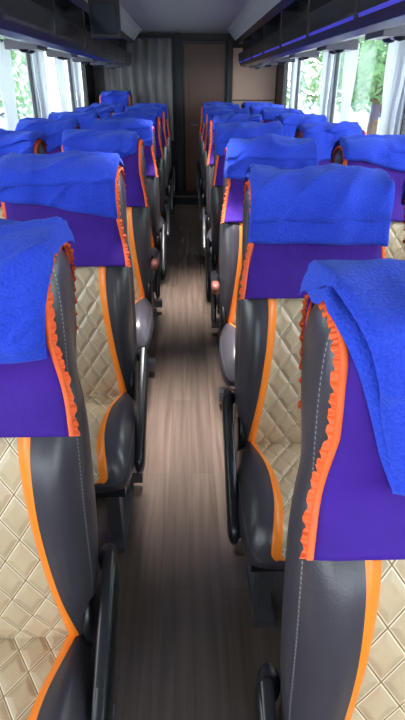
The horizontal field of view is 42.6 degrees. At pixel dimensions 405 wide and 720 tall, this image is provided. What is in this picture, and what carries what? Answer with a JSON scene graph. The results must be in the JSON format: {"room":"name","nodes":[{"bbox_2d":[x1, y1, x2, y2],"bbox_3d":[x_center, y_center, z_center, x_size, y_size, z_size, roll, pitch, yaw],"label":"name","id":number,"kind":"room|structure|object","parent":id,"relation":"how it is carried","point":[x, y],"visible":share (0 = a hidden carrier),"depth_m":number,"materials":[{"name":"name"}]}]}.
{"room":"vehicle interior","nodes":[
{"label":"vehicle interior","id":0,"kind":"room"},
{"bbox_2d":[24,53,95,117],"bbox_3d":[-1.270,-0.952,2.713,0.050,1.930,9.210,-1,28,-1],"label":"wall","id":1,"kind":"structure","parent":0,"point":[88,69],"depth_m":5.49,"materials":[{"name":"grey plastic"}]},
{"bbox_2d":[0,37,37,117],"bbox_3d":[-1.295,-1.699,3.392,0.022,0.750,1.490,-1,28,-1],"label":"window","id":2,"kind":"structure","parent":1,"relation":"in","point":[27,54],"depth_m":4.00,"materials":[{"name":"clear glass"}]},
{"bbox_2d":[0,0,141,68],"bbox_3d":[-0.908,-1.599,2.295,0.669,0.396,8.400,-1,28,-1],"label":"luggage rack","id":3,"kind":"object","parent":1,"relation":"attached to","point":[60,29],"visible":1,"depth_m":2.87,"materials":[{"name":"plastic"}]},
{"bbox_2d":[0,39,18,130],"bbox_3d":[-1.238,-1.659,3.330,0.029,0.678,0.320,-1,28,-1],"label":"window curtain","id":4,"kind":"object","parent":3,"relation":"hanging from","point":[7,83],"visible":0.66,"depth_m":3.30,"materials":[{"name":"fabric"}]},
{"bbox_2d":[32,52,49,118],"bbox_3d":[-1.261,-2.082,4.124,0.031,0.678,0.320,-1,28,-1],"label":"window curtain","id":5,"kind":"object","parent":3,"relation":"hanging from","point":[38,59],"visible":0.57,"depth_m":4.07,"materials":[{"name":"fabric"}]},
{"bbox_2d":[54,58,68,111],"bbox_3d":[-1.281,-2.434,4.786,0.031,0.678,0.320,-1,28,-1],"label":"window curtain","id":6,"kind":"object","parent":3,"relation":"hanging from","point":[59,64],"visible":0.52,"depth_m":4.71,"materials":[{"name":"fabric"}]},
{"bbox_2d":[72,62,82,106],"bbox_3d":[-1.302,-2.810,5.492,0.028,0.678,0.320,-1,28,-1],"label":"window curtain","id":7,"kind":"object","parent":3,"relation":"hanging from","point":[76,66],"visible":0.53,"depth_m":5.42,"materials":[{"name":"fabric"}]},
{"bbox_2d":[68,58,74,110],"bbox_3d":[-1.335,-2.427,4.760,0.022,0.750,1.490,-1,28,-1],"label":"window","id":8,"kind":"structure","parent":1,"relation":"in","point":[69,64],"depth_m":5.37,"materials":[{"name":"clear glass"}]},
{"bbox_2d":[82,64,87,105],"bbox_3d":[-1.366,-2.977,5.792,0.022,0.750,0.730,-1,28,-1],"label":"window","id":9,"kind":"structure","parent":1,"relation":"in","point":[82,64],"depth_m":6.07,"materials":[{"name":"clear glass"}]},
{"bbox_2d":[119,0,248,33],"bbox_3d":[-0.095,-1.841,2.275,2.400,0.050,9.150,-1,28,-1],"label":"ceiling","id":10,"kind":"structure","parent":0,"point":[152,16],"depth_m":4.55,"materials":[{"name":"plastic"}]},
{"bbox_2d":[88,0,121,38],"bbox_3d":[-0.588,-2.099,3.122,0.180,0.290,0.088,-1,28,-1],"label":"monitor","id":11,"kind":"object","parent":10,"relation":"hanging from","point":[104,15],"visible":1,"depth_m":3.11,"materials":[{"name":"black plastic"}]},
{"bbox_2d":[104,38,173,140],"bbox_3d":[-0.778,-3.295,6.381,0.820,1.118,0.072,-1,28,-1],"label":"curtain","id":12,"kind":"object","parent":10,"relation":"hanging from","point":[148,77],"visible":0.44,"depth_m":6.30,"materials":[{"name":"grey fabric"}]},
{"bbox_2d":[93,34,276,190],"bbox_3d":[-0.216,-3.128,6.799,2.400,1.930,0.050,-1,28,-1],"label":"wall","id":13,"kind":"structure","parent":0,"point":[98,72],"depth_m":6.52,"materials":[{"name":"laminate"}]},
{"bbox_2d":[175,33,232,190],"bbox_3d":[0.016,-3.096,6.739,0.700,1.930,0.100,-1,28,-1],"label":"trim","id":14,"kind":"structure","parent":13,"relation":"attached to","point":[180,85],"depth_m":6.52,"materials":[{"name":"laminate"}]},
{"bbox_2d":[184,44,224,190],"bbox_3d":[0.027,-3.054,6.744,0.500,1.790,0.070,-1,28,-1],"label":"door","id":15,"kind":"structure","parent":13,"relation":"in","point":[204,64],"depth_m":6.55,"materials":[{"name":"brown wood"}]},
{"bbox_2d":[232,48,276,107],"bbox_3d":[0.650,-3.358,6.646,0.550,1.080,0.040,-1,28,-1],"label":"wall panel","id":16,"kind":"object","parent":13,"relation":"attached to","point":[248,84],"visible":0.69,"depth_m":6.56,"materials":[{"name":"laminate"}]},
{"bbox_2d":[96,204,284,719],"bbox_3d":[-0.095,-0.089,3.208,2.400,0.060,9.150,-1,28,-1],"label":"floor","id":17,"kind":"structure","parent":0,"point":[189,646],"depth_m":1.76,"materials":[{"name":"brown wood"}]},
{"bbox_2d":[0,139,47,218],"bbox_3d":[-0.915,-0.386,2.450,0.437,1.177,0.666,-1,28,-1],"label":"seat","id":18,"kind":"object","parent":17,"relation":"on","point":[39,147],"visible":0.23,"depth_m":2.38,"materials":[{"name":"leather"}]},
{"bbox_2d":[0,128,47,157],"bbox_3d":[-0.909,-0.950,2.400,0.345,0.212,0.272,1,28,1],"label":"towel","id":19,"kind":"object","parent":18,"relation":"on","point":[22,142],"visible":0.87,"depth_m":2.30,"materials":[{"name":"blue fabric"}]},
{"bbox_2d":[15,126,78,153],"bbox_3d":[-0.938,-0.799,3.227,0.437,1.177,0.666,-1,28,-1],"label":"seat","id":20,"kind":"object","parent":17,"relation":"on","point":[58,149],"visible":0.05,"depth_m":3.12,"materials":[{"name":"leather"}]},
{"bbox_2d":[15,117,80,152],"bbox_3d":[-0.934,-1.370,3.181,0.362,0.216,0.284,-1,28,-1],"label":"towel","id":21,"kind":"object","parent":20,"relation":"on","point":[52,129],"visible":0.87,"depth_m":3.08,"materials":[{"name":"blue fabric"}]},
{"bbox_2d":[0,242,119,719],"bbox_3d":[-0.391,0.435,0.908,0.463,1.177,0.666,-1,28,-1],"label":"seat","id":22,"kind":"object","parent":17,"relation":"on","point":[58,620],"visible":0.76,"depth_m":0.89,"materials":[{"name":"leather"}]},
{"bbox_2d":[0,216,74,364],"bbox_3d":[-0.409,-0.120,0.846,0.375,0.218,0.256,-1,28,-1],"label":"towel","id":23,"kind":"object","parent":22,"relation":"on","point":[28,249],"visible":1,"depth_m":0.76,"materials":[{"name":"blue fabric"}]},
{"bbox_2d":[0,634,95,719],"bbox_3d":[-0.401,0.644,0.883,0.437,0.180,0.426,-1,28,-1],"label":"cushion","id":24,"kind":"object","parent":22,"relation":"on","point":[43,676],"depth_m":0.92,"materials":[{"name":"leather"}]},
{"bbox_2d":[1,165,148,552],"bbox_3d":[-0.414,0.022,1.685,0.463,1.177,0.666,-1,28,-1],"label":"seat","id":25,"kind":"object","parent":17,"relation":"on","point":[115,395],"visible":0.41,"depth_m":1.63,"materials":[{"name":"leather"}]},
{"bbox_2d":[0,150,125,218],"bbox_3d":[-0.435,-0.559,1.635,0.368,0.179,0.264,-1,28,-1],"label":"towel","id":26,"kind":"object","parent":25,"relation":"on","point":[75,181],"visible":1,"depth_m":1.54,"materials":[{"name":"blue fabric"}]},
{"bbox_2d":[83,392,136,492],"bbox_3d":[-0.424,0.230,1.659,0.437,0.180,0.426,-1,28,-1],"label":"cushion","id":27,"kind":"object","parent":25,"relation":"on","point":[112,416],"depth_m":1.55,"materials":[{"name":"leather"}]},
{"bbox_2d":[61,139,159,375],"bbox_3d":[-0.435,-0.391,2.461,0.468,1.177,0.671,-1,28,-1],"label":"seat","id":28,"kind":"object","parent":17,"relation":"on","point":[144,262],"visible":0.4,"depth_m":2.40,"materials":[{"name":"leather"}]},
{"bbox_2d":[61,129,140,157],"bbox_3d":[-0.463,-0.970,2.411,0.357,0.190,0.284,-1,28,-1],"label":"towel","id":29,"kind":"object","parent":28,"relation":"on","point":[123,142],"visible":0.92,"depth_m":2.30,"materials":[{"name":"blue fabric"}]},
{"bbox_2d":[135,297,153,350],"bbox_3d":[-0.447,-0.183,2.436,0.437,0.180,0.426,-1,28,-1],"label":"cushion","id":30,"kind":"object","parent":28,"relation":"on","point":[143,305],"depth_m":2.31,"materials":[{"name":"plastic"}]},
{"bbox_2d":[144,126,165,331],"bbox_3d":[-0.460,-0.805,3.238,0.463,1.177,0.666,-1,28,-1],"label":"seat","id":31,"kind":"object","parent":17,"relation":"on","point":[152,179],"visible":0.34,"depth_m":3.20,"materials":[{"name":"leather"}]},
{"bbox_2d":[92,117,152,145],"bbox_3d":[-0.482,-1.405,3.186,0.365,0.150,0.276,-1,28,-1],"label":"towel","id":32,"kind":"object","parent":31,"relation":"on","point":[144,128],"visible":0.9,"depth_m":3.09,"materials":[{"name":"blue fabric"}]},
{"bbox_2d":[152,247,160,284],"bbox_3d":[-0.470,-0.597,3.212,0.437,0.180,0.426,-1,28,-1],"label":"cushion","id":33,"kind":"object","parent":31,"relation":"on","point":[154,249],"depth_m":3.13,"materials":[{"name":"leather"}]},
{"bbox_2d":[154,116,169,284],"bbox_3d":[-0.483,-1.219,4.014,0.463,1.177,0.666,-1,28,-1],"label":"seat","id":34,"kind":"object","parent":17,"relation":"on","point":[160,165],"visible":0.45,"depth_m":3.96,"materials":[{"name":"leather"}]},
{"bbox_2d":[112,111,157,132],"bbox_3d":[-0.512,-1.789,3.968,0.349,0.207,0.287,-1,28,-1],"label":"towel","id":35,"kind":"object","parent":34,"relation":"on","point":[145,115],"visible":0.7,"depth_m":3.86,"materials":[{"name":"blue fabric"}]},
{"bbox_2d":[160,216,165,243],"bbox_3d":[-0.493,-1.010,3.989,0.437,0.180,0.426,-1,28,-1],"label":"cushion","id":36,"kind":"object","parent":34,"relation":"on","point":[162,218],"depth_m":3.92,"materials":[{"name":"leather"}]},
{"bbox_2d":[160,111,172,215],"bbox_3d":[-0.506,-1.632,4.791,0.463,1.177,0.666,-1,28,-1],"label":"seat","id":37,"kind":"object","parent":17,"relation":"on","point":[168,183],"visible":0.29,"depth_m":4.74,"materials":[{"name":"leather"}]},
{"bbox_2d":[124,106,162,117],"bbox_3d":[-0.532,-2.210,4.740,0.357,0.190,0.284,-1,28,-1],"label":"towel","id":38,"kind":"object","parent":37,"relation":"on","point":[159,110],"visible":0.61,"depth_m":4.64,"materials":[{"name":"blue fabric"}]},
{"bbox_2d":[165,108,174,218],"bbox_3d":[-0.529,-2.046,5.567,0.463,1.177,0.666,-1,28,-1],"label":"seat","id":39,"kind":"object","parent":17,"relation":"on","point":[168,138],"visible":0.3,"depth_m":5.53,"materials":[{"name":"leather"}]},
{"bbox_2d":[133,103,166,118],"bbox_3d":[-0.551,-2.645,5.515,0.365,0.150,0.276,-1,28,-1],"label":"towel","id":40,"kind":"object","parent":39,"relation":"on","point":[163,106],"visible":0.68,"depth_m":5.42,"materials":[{"name":"blue fabric"}]},
{"bbox_2d":[173,191,197,204],"bbox_3d":[-0.684,-2.021,6.656,1.290,0.110,1.020,-1,28,-1],"label":"step","id":41,"kind":"structure","parent":17,"relation":"on","point":[181,197],"depth_m":6.78,"materials":[{"name":"laminate"}]},
{"bbox_2d":[99,94,131,105],"bbox_3d":[-1.028,-2.522,6.228,0.437,1.177,0.666,-1,28,-1],"label":"seat","id":42,"kind":"object","parent":41,"relation":"on","point":[129,99],"visible":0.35,"depth_m":6.12,"materials":[{"name":"leather"}]},
{"bbox_2d":[100,90,131,106],"bbox_3d":[-1.023,-3.087,6.177,0.345,0.212,0.272,1,28,1],"label":"towel","id":43,"kind":"object","parent":42,"relation":"on","point":[110,96],"visible":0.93,"depth_m":6.08,"materials":[{"name":"blue fabric"}]},
{"bbox_2d":[196,106,202,189],"bbox_3d":[0.157,-2.249,5.949,0.463,1.177,0.666,-1,28,-1],"label":"seat","id":44,"kind":"object","parent":17,"relation":"on","point":[201,114],"visible":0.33,"depth_m":5.91,"materials":[{"name":"leather"}]},
{"bbox_2d":[203,101,232,104],"bbox_3d":[0.176,-2.814,5.899,0.345,0.212,0.272,1,28,1],"label":"towel","id":45,"kind":"object","parent":44,"relation":"on","point":[213,102],"visible":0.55,"depth_m":5.81,"materials":[{"name":"blue fabric"}]},
{"bbox_2d":[197,118,206,235],"bbox_3d":[0.179,-1.850,5.199,0.463,1.177,0.666,-1,28,-1],"label":"seat","id":46,"kind":"object","parent":17,"relation":"on","point":[199,175],"visible":0.19,"depth_m":5.16,"materials":[{"name":"leather"}]},
{"bbox_2d":[203,104,239,122],"bbox_3d":[0.186,-2.408,5.158,0.370,0.236,0.276,-1,28,-1],"label":"towel","id":47,"kind":"object","parent":46,"relation":"on","point":[206,108],"visible":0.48,"depth_m":5.05,"materials":[{"name":"blue fabric"}]},
{"bbox_2d":[199,114,208,230],"bbox_3d":[0.201,-1.450,4.449,0.463,1.177,0.666,-1,28,-1],"label":"seat","id":48,"kind":"object","parent":17,"relation":"on","point":[205,152],"visible":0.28,"depth_m":4.40,"materials":[{"name":"leather"}]},
{"bbox_2d":[207,107,249,135],"bbox_3d":[0.218,-2.022,4.404,0.362,0.216,0.284,-1,28,-1],"label":"towel","id":49,"kind":"object","parent":48,"relation":"on","point":[213,111],"visible":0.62,"depth_m":4.30,"materials":[{"name":"blue fabric"}]},
{"bbox_2d":[201,120,213,265],"bbox_3d":[0.223,-1.051,3.700,0.463,1.177,0.666,-1,28,-1],"label":"seat","id":50,"kind":"object","parent":17,"relation":"on","point":[210,160],"visible":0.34,"depth_m":3.64,"materials":[{"name":"leather"}]},
{"bbox_2d":[206,228,211,257],"bbox_3d":[0.240,-0.843,3.675,0.437,0.180,0.426,-1,28,-1],"label":"cushion","id":51,"kind":"object","parent":50,"relation":"on","point":[208,229],"depth_m":3.57,"materials":[{"name":"leather"}]},
{"bbox_2d":[212,113,261,144],"bbox_3d":[0.242,-1.615,3.649,0.345,0.212,0.272,1,28,1],"label":"towel","id":52,"kind":"object","parent":50,"relation":"on","point":[226,117],"visible":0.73,"depth_m":3.55,"materials":[{"name":"blue fabric"}]},
{"bbox_2d":[205,131,224,340],"bbox_3d":[0.246,-0.652,2.950,0.463,1.177,0.666,-1,28,-1],"label":"seat","id":53,"kind":"object","parent":17,"relation":"on","point":[217,182],"visible":0.23,"depth_m":2.90,"materials":[{"name":"leather"}]},
{"bbox_2d":[213,263,219,305],"bbox_3d":[0.262,-0.444,2.925,0.437,0.180,0.426,-1,28,-1],"label":"cushion","id":54,"kind":"object","parent":53,"relation":"on","point":[215,265],"depth_m":2.83,"materials":[{"name":"leather"}]},
{"bbox_2d":[214,121,282,156],"bbox_3d":[0.253,-1.209,2.908,0.370,0.236,0.276,-1,28,-1],"label":"towel","id":55,"kind":"object","parent":53,"relation":"on","point":[251,129],"visible":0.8,"depth_m":2.79,"materials":[{"name":"blue fabric"}]},
{"bbox_2d":[210,147,243,425],"bbox_3d":[0.267,-0.252,2.199,0.468,1.177,0.671,-1,28,-1],"label":"seat","id":56,"kind":"object","parent":17,"relation":"on","point":[225,284],"visible":0.23,"depth_m":2.13,"materials":[{"name":"leather"}]},
{"bbox_2d":[219,323,235,388],"bbox_3d":[0.284,-0.044,2.175,0.437,0.180,0.426,-1,28,-1],"label":"cushion","id":57,"kind":"object","parent":56,"relation":"on","point":[226,330],"depth_m":2.05,"materials":[{"name":"plastic"}]},
{"bbox_2d":[224,133,318,179],"bbox_3d":[0.271,-0.845,2.142,0.381,0.164,0.264,-1,28,-1],"label":"towel","id":58,"kind":"object","parent":56,"relation":"on","point":[278,151],"visible":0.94,"depth_m":2.04,"materials":[{"name":"blue fabric"}]},
{"bbox_2d":[261,114,272,122],"bbox_3d":[0.679,-1.456,4.460,0.437,1.177,0.666,-1,28,-1],"label":"seat","id":59,"kind":"object","parent":17,"relation":"on","point":[263,121],"visible":0.05,"depth_m":4.32,"materials":[{"name":"leather"}]},
{"bbox_2d":[260,108,303,120],"bbox_3d":[0.670,-2.056,4.409,0.365,0.150,0.276,-1,28,-1],"label":"towel","id":60,"kind":"object","parent":59,"relation":"on","point":[268,113],"visible":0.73,"depth_m":4.31,"materials":[{"name":"blue fabric"}]},
{"bbox_2d":[222,180,385,627],"bbox_3d":[0.290,0.147,1.450,0.463,1.177,0.666,-1,28,-1],"label":"seat","id":61,"kind":"object","parent":17,"relation":"on","point":[262,451],"visible":0.36,"depth_m":1.39,"materials":[{"name":"leather"}]},
{"bbox_2d":[236,441,300,569],"bbox_3d":[0.307,0.355,1.425,0.437,0.180,0.426,-1,28,-1],"label":"cushion","id":62,"kind":"object","parent":61,"relation":"on","point":[266,471],"depth_m":1.32,"materials":[{"name":"leather"}]},
{"bbox_2d":[242,163,394,246],"bbox_3d":[0.298,-0.426,1.396,0.374,0.189,0.278,-1,28,-1],"label":"towel","id":63,"kind":"object","parent":61,"relation":"on","point":[333,203],"visible":0.99,"depth_m":1.30,"materials":[{"name":"blue fabric"}]},
{"bbox_2d":[254,294,404,719],"bbox_3d":[0.312,0.547,0.700,0.463,1.177,0.666,-1,28,-1],"label":"seat","id":64,"kind":"object","parent":17,"relation":"on","point":[342,648],"visible":0.71,"depth_m":0.63,"materials":[{"name":"leather"}]},
{"bbox_2d":[299,258,404,495],"bbox_3d":[0.321,0.023,0.651,0.377,0.292,0.256,-1,28,-1],"label":"towel","id":65,"kind":"object","parent":64,"relation":"on","point":[364,299],"visible":1,"depth_m":0.56,"materials":[{"name":"blue fabric"}]},
{"bbox_2d":[296,130,366,164],"bbox_3d":[0.724,-0.657,2.961,0.437,1.177,0.666,-1,28,-1],"label":"seat","id":66,"kind":"object","parent":17,"relation":"on","point":[299,134],"visible":0.16,"depth_m":2.87,"materials":[{"name":"leather"}]},
{"bbox_2d":[295,121,361,160],"bbox_3d":[0.707,-1.228,2.914,0.349,0.207,0.287,-1,28,-1],"label":"towel","id":67,"kind":"object","parent":66,"relation":"on","point":[326,133],"visible":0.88,"depth_m":2.81,"materials":[{"name":"blue fabric"}]},
{"bbox_2d":[331,145,404,259],"bbox_3d":[0.746,-0.258,2.211,0.437,1.177,0.666,-1,28,-1],"label":"seat","id":68,"kind":"object","parent":17,"relation":"on","point":[395,249],"visible":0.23,"depth_m":2.14,"materials":[{"name":"fabric"}]},
{"bbox_2d":[331,134,404,171],"bbox_3d":[0.737,-0.858,2.159,0.365,0.150,0.276,-1,28,-1],"label":"towel","id":69,"kind":"object","parent":68,"relation":"on","point":[386,151],"visible":0.98,"depth_m":2.06,"materials":[{"name":"blue fabric"}]},
{"bbox_2d":[403,200,404,243],"bbox_3d":[0.768,0.141,1.461,0.437,1.177,0.666,-1,28,-1],"label":"seat","id":70,"kind":"object","parent":17,"relation":"on","point":[404,200],"visible":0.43,"depth_m":1.50,"materials":[{"name":"leather"}]},
{"bbox_2d":[401,180,404,204],"bbox_3d":[0.755,-0.437,1.411,0.357,0.190,0.284,-1,28,-1],"label":"towel","id":71,"kind":"object","parent":70,"relation":"on","point":[403,186],"visible":0.98,"depth_m":1.51,"materials":[{"name":"blue fabric"}]},
{"bbox_3d":[-0.984,-1.626,4.780,0.437,1.177,0.666,-1,28,-1],"label":"seat","id":72,"kind":"object","parent":17,"relation":"on","visible":0},
{"bbox_2d":[74,106,114,117],"bbox_3d":[-0.978,-2.191,4.729,0.345,0.212,0.272,1,28,1],"label":"towel","id":73,"kind":"object","parent":72,"relation":"on","point":[104,112],"visible":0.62,"depth_m":4.63,"materials":[{"name":"blue fabric"}]},
{"bbox_3d":[0.657,-1.856,5.211,0.437,1.177,0.666,-1,28,-1],"label":"seat","id":74,"kind":"object","parent":17,"relation":"on","visible":0},
{"bbox_2d":[249,104,283,114],"bbox_3d":[0.640,-2.426,5.164,0.349,0.207,0.287,-1,28,-1],"label":"towel","id":75,"kind":"object","parent":74,"relation":"on","point":[255,110],"visible":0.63,"depth_m":5.06,"materials":[{"name":"blue fabric"}]},
{"bbox_3d":[-1.007,-2.040,5.556,0.437,1.177,0.666,-1,28,-1],"label":"seat","id":76,"kind":"object","parent":17,"relation":"on","visible":0},
{"bbox_2d":[91,102,124,112],"bbox_3d":[-1.003,-2.611,5.510,0.362,0.216,0.284,-1,28,-1],"label":"towel","id":77,"kind":"object","parent":76,"relation":"on","point":[118,107],"visible":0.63,"depth_m":5.41,"materials":[{"name":"blue fabric"}]},
{"bbox_3d":[0.702,-1.057,3.711,0.437,1.177,0.666,-1,28,-1],"label":"seat","id":78,"kind":"object","parent":17,"relation":"on","visible":0},
{"bbox_2d":[274,113,326,137],"bbox_3d":[0.688,-1.635,3.660,0.357,0.190,0.284,-1,28,-1],"label":"towel","id":79,"kind":"object","parent":78,"relation":"on","point":[289,121],"visible":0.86,"depth_m":3.56,"materials":[{"name":"blue fabric"}]},
{"bbox_3d":[0.635,-2.255,5.960,0.437,1.177,0.666,-1,28,-1],"label":"seat","id":80,"kind":"object","parent":17,"relation":"on","visible":0},
{"bbox_2d":[241,101,272,107],"bbox_3d":[0.622,-2.833,5.910,0.357,0.190,0.284,-1,28,-1],"label":"towel","id":81,"kind":"object","parent":80,"relation":"on","point":[245,104],"visible":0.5,"depth_m":5.81,"materials":[{"name":"blue fabric"}]},
{"bbox_3d":[-0.961,-1.213,4.003,0.437,1.177,0.666,-1,28,-1],"label":"seat","id":82,"kind":"object","parent":17,"relation":"on","visible":0},
{"bbox_2d":[48,111,100,128],"bbox_3d":[-0.967,-1.770,3.962,0.370,0.236,0.276,-1,28,-1],"label":"towel","id":83,"kind":"object","parent":82,"relation":"on","point":[86,119],"visible":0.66,"depth_m":3.85,"materials":[{"name":"blue fabric"}]},
{"bbox_2d":[275,53,404,134],"bbox_3d":[1.079,-0.981,2.768,0.050,1.930,9.210,-1,28,-1],"label":"wall","id":84,"kind":"structure","parent":0,"point":[280,78],"depth_m":4.16,"materials":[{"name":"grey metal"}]},
{"bbox_2d":[283,63,287,107],"bbox_3d":[0.983,-3.006,5.846,0.022,0.750,0.730,-1,28,-1],"label":"window","id":85,"kind":"structure","parent":84,"relation":"in","point":[286,63],"depth_m":6.12,"materials":[{"name":"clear glass"}]},
{"bbox_2d":[295,60,300,108],"bbox_3d":[1.014,-2.456,4.814,0.022,0.750,1.490,-1,28,-1],"label":"window","id":86,"kind":"structure","parent":84,"relation":"in","point":[299,61],"depth_m":5.42,"materials":[{"name":"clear glass"}]},
{"bbox_2d":[227,0,404,68],"bbox_3d":[0.722,-1.619,2.333,0.669,0.396,8.400,-1,28,-1],"label":"luggage rack","id":87,"kind":"object","parent":84,"relation":"attached to","point":[270,32],"visible":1,"depth_m":2.72,"materials":[{"name":"plastic"}]},
{"bbox_2d":[289,59,297,107],"bbox_3d":[0.940,-2.791,5.455,0.028,0.678,0.320,-1,28,-1],"label":"window curtain","id":88,"kind":"object","parent":87,"relation":"hanging from","point":[293,64],"visible":0.6,"depth_m":5.38,"materials":[{"name":"fabric"}]},
{"bbox_2d":[319,52,333,114],"bbox_3d":[0.978,-2.110,4.176,0.031,0.678,0.320,-1,28,-1],"label":"window curtain","id":89,"kind":"object","parent":87,"relation":"hanging from","point":[327,63],"visible":0.52,"depth_m":4.11,"materials":[{"name":"fabric"}]},
{"bbox_2d":[339,41,360,122],"bbox_3d":[0.996,-1.804,3.602,0.029,0.678,0.320,-1,28,-1],"label":"window curtain","id":90,"kind":"object","parent":87,"relation":"hanging from","point":[351,57],"visible":0.57,"depth_m":3.53,"materials":[{"name":"fabric"}]},
{"bbox_2d":[377,40,404,134],"bbox_3d":[1.018,-1.391,2.826,0.030,0.678,0.320,-1,28,-1],"label":"window curtain","id":91,"kind":"object","parent":87,"relation":"hanging from","point":[394,76],"visible":0.63,"depth_m":2.77,"materials":[{"name":"fabric"}]},
{"bbox_2d":[330,38,362,122],"bbox_3d":[1.054,-1.728,3.446,0.022,0.750,1.490,-1,28,-1],"label":"window","id":92,"kind":"structure","parent":84,"relation":"in","point":[338,54],"depth_m":4.06,"materials":[{"name":"clear glass"}]},
{"bbox_2d":[400,106,404,134],"bbox_3d":[1.095,-0.999,2.079,0.022,0.750,1.490,-1,28,-1],"label":"window","id":93,"kind":"structure","parent":84,"relation":"in","point":[402,131],"depth_m":2.77,"materials":[{"name":"clear glass"}]},
{"label":"outside","id":94,"kind":"structure","parent":0,"visible":0},
{"bbox_2d":[0,99,395,133],"bbox_3d":[-0.654,-9.365,23.327,160.000,0.100,170.000,-1,28,-1],"label":"ground","id":95,"kind":"structure","parent":94,"point":[54,104],"depth_m":53.01,"materials":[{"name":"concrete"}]},
{"bbox_2d":[0,51,31,111],"bbox_3d":[-27.693,-30.711,56.491,17.000,6.400,11.000,-1,28,-1],"label":"building","id":96,"kind":"structure","parent":95,"relation":"on","point":[23,67],"depth_m":56.27,"materials":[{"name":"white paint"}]},
{"bbox_2d":[0,38,32,119],"bbox_3d":[-9.413,-12.695,22.426,4.609,6.624,6.227,7,29,12],"label":"tree","id":97,"kind":"object","parent":95,"relation":"on","point":[14,55],"visible":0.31,"depth_m":23.93,"materials":[{"name":"green plant"}]},
{"bbox_2d":[286,40,381,114],"bbox_3d":[8.960,-20.347,35.135,7.692,8.183,5.693,8,29,15],"label":"tree","id":98,"kind":"object","parent":95,"relation":"on","point":[303,83],"visible":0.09,"depth_m":36.03,"materials":[{"name":"green plant"}]},
{"bbox_2d":[310,38,388,134],"bbox_3d":[6.726,-11.398,19.979,4.665,6.634,6.026,10,30,18],"label":"tree","id":99,"kind":"object","parent":95,"relation":"on","point":[379,51],"visible":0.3,"depth_m":19.56,"materials":[{"name":"green plant"}]},
{"bbox_2d":[355,40,386,116],"bbox_3d":[15.882,-24.530,43.818,6.959,7.404,5.151,-13,31,-23],"label":"tree","id":100,"kind":"object","parent":95,"relation":"on","point":[380,112],"visible":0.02,"depth_m":44.87,"materials":[{"name":"green plant"}]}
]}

